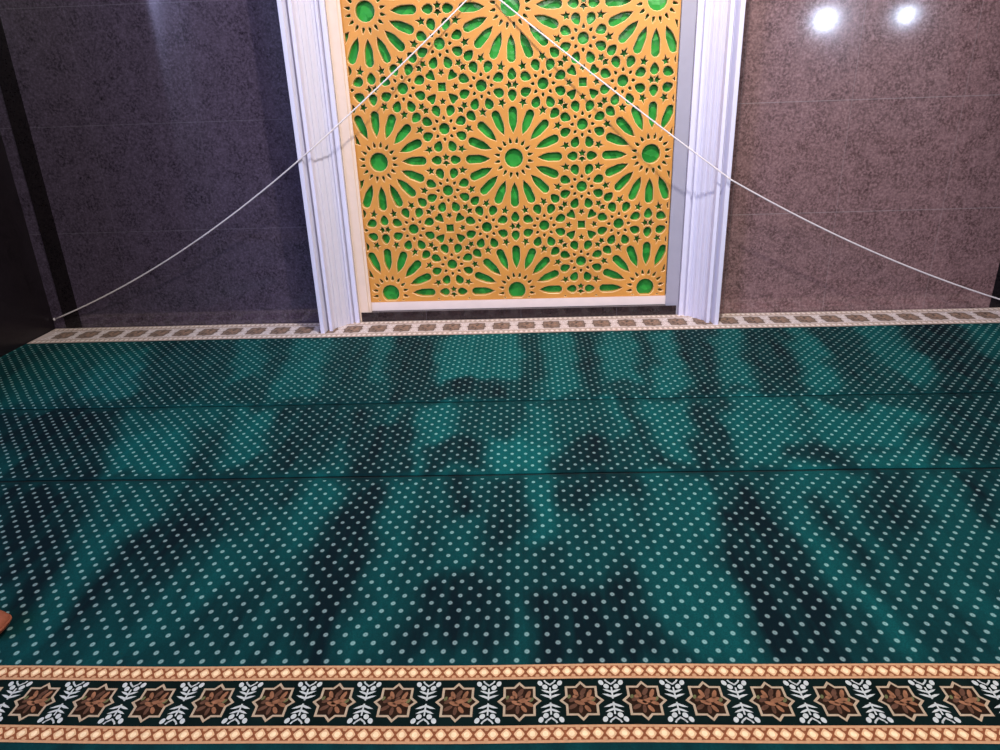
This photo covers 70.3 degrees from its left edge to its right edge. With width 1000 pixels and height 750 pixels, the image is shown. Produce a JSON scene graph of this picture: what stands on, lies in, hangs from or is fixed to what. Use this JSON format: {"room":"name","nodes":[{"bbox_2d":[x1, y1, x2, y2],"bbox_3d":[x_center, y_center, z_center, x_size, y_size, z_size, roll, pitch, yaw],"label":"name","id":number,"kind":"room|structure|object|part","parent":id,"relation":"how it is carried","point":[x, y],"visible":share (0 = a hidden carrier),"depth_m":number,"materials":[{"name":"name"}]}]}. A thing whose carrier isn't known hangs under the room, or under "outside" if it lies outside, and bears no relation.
{"room":"mosque","nodes":[
{"label":"mosque","id":0,"kind":"room"},
{"bbox_2d":[0,132,54,356],"bbox_3d":[-3.171,-1.272,3.178,0.200,3.000,2.254,-1,22,2],"label":"wall","id":1,"kind":"structure","parent":0,"point":[25,313],"depth_m":4.42,"materials":[{"name":"stone"}]},
{"bbox_2d":[0,0,360,328],"bbox_3d":[-2.102,-1.750,4.274,2.268,3.000,0.200,-1,22,2],"label":"wall","id":2,"kind":"structure","parent":0,"point":[152,123],"depth_m":4.33,"materials":[{"name":"stone"}]},
{"bbox_2d":[0,18,81,327],"bbox_3d":[-2.905,-1.696,4.210,0.107,3.000,0.006,-1,22,2],"label":"trim","id":3,"kind":"structure","parent":2,"relation":"attached to","point":[9,86],"depth_m":4.41,"materials":[{"name":"stone"}]},
{"bbox_2d":[53,0,466,320],"bbox_3d":[-1.549,-1.218,4.231,2.934,1.871,0.280,-1,22,2],"label":"cord","id":4,"kind":"object","parent":2,"relation":"hanging from","point":[400,65],"visible":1,"depth_m":4.12,"materials":[{"name":"fabric"}]},
{"bbox_2d":[16,468,999,481],"bbox_3d":[-0.543,2.475,-2.275,27.000,0.060,15.900,-1,22,2],"label":"floor","id":5,"kind":"structure","parent":0,"point":[972,468],"depth_m":2.78,"materials":[{"name":"tile"}]},
{"bbox_2d":[0,469,999,749],"bbox_3d":[0.036,0.670,2.070,6.211,0.012,1.510,-1,22,2],"label":"carpet","id":6,"kind":"object","parent":5,"relation":"on","point":[824,609],"visible":1,"depth_m":2.03,"materials":[{"name":"teal carpet"}]},
{"bbox_2d":[0,610,11,633],"bbox_3d":[-1.544,0.709,2.005,0.309,0.072,0.118,-1,22,2],"label":"cushion","id":7,"kind":"object","parent":6,"relation":"on","point":[5,618],"visible":1,"depth_m":2.01,"materials":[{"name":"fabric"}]},
{"bbox_2d":[0,307,999,409],"bbox_3d":[0.101,-0.122,4.037,6.214,0.012,1.320,-1,22,2],"label":"carpet","id":8,"kind":"object","parent":5,"relation":"on","point":[957,350],"visible":0.99,"depth_m":3.93,"materials":[{"name":"teal carpet"}]},
{"bbox_2d":[276,0,359,332],"bbox_3d":[-1.071,-1.576,4.075,0.203,2.735,0.233,-1,22,2],"label":"fluted pilaster","id":9,"kind":"object","parent":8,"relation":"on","point":[303,23],"visible":1,"depth_m":4.19,"materials":[{"name":"white paint"}]},
{"bbox_2d":[678,0,745,324],"bbox_3d":[1.206,-1.620,3.984,0.203,2.735,0.233,-1,22,2],"label":"fluted pilaster","id":10,"kind":"object","parent":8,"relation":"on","point":[719,23],"visible":1,"depth_m":4.12,"materials":[{"name":"white paint"}]},
{"bbox_2d":[0,393,999,481],"bbox_3d":[0.069,0.257,3.098,6.210,0.010,0.700,-1,22,2],"label":"carpet","id":11,"kind":"object","parent":5,"relation":"on","point":[907,431],"visible":1,"depth_m":3.05,"materials":[{"name":"teal carpet"}]},
{"bbox_2d":[325,0,696,321],"bbox_3d":[0.071,-1.656,4.169,2.072,2.739,0.072,-1,22,2],"label":"lattice screen","id":12,"kind":"object","parent":5,"relation":"on","point":[491,169],"visible":0.98,"depth_m":4.29,"materials":[{"name":"gold metal"}]},
{"bbox_3d":[0.114,-0.473,4.652,2.060,0.056,0.029,-1,22,2],"label":"sill","id":13,"kind":"part","parent":12,"relation":"part of","materials":[{"name":"paint"}]},
{"bbox_2d":[361,304,675,321],"bbox_3d":[0.115,-0.401,4.647,2.048,0.073,0.030,-1,22,2],"label":"step","id":14,"kind":"structure","parent":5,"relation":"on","point":[661,309],"depth_m":4.63,"materials":[{"name":"stone"}]},
{"bbox_2d":[386,0,681,310],"bbox_3d":[0.074,-1.848,4.327,2.080,3.000,0.100,-1,22,2],"label":"wall niche","id":15,"kind":"object","parent":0,"point":[681,0],"depth_m":4.53,"materials":[{"name":"grey paint"}]},
{"bbox_2d":[677,0,999,313],"bbox_3d":[2.244,-1.834,4.101,2.272,3.000,0.200,-1,22,2],"label":"wall","id":16,"kind":"structure","parent":0,"point":[874,123],"depth_m":4.21,"materials":[{"name":"stone"}]},
{"bbox_2d":[499,0,999,299],"bbox_3d":[1.547,-1.251,4.051,3.256,1.879,0.194,0,22,6],"label":"cord","id":17,"kind":"object","parent":16,"relation":"hanging from","point":[510,8],"visible":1,"depth_m":4.03,"materials":[{"name":"fabric"}]},
{"bbox_2d":[989,262,999,307],"bbox_3d":[3.124,-1.813,3.970,0.105,3.000,0.006,-1,22,2],"label":"trim","id":18,"kind":"structure","parent":16,"relation":"attached to","point":[994,303],"depth_m":4.49,"materials":[{"name":"stone"}]}
]}

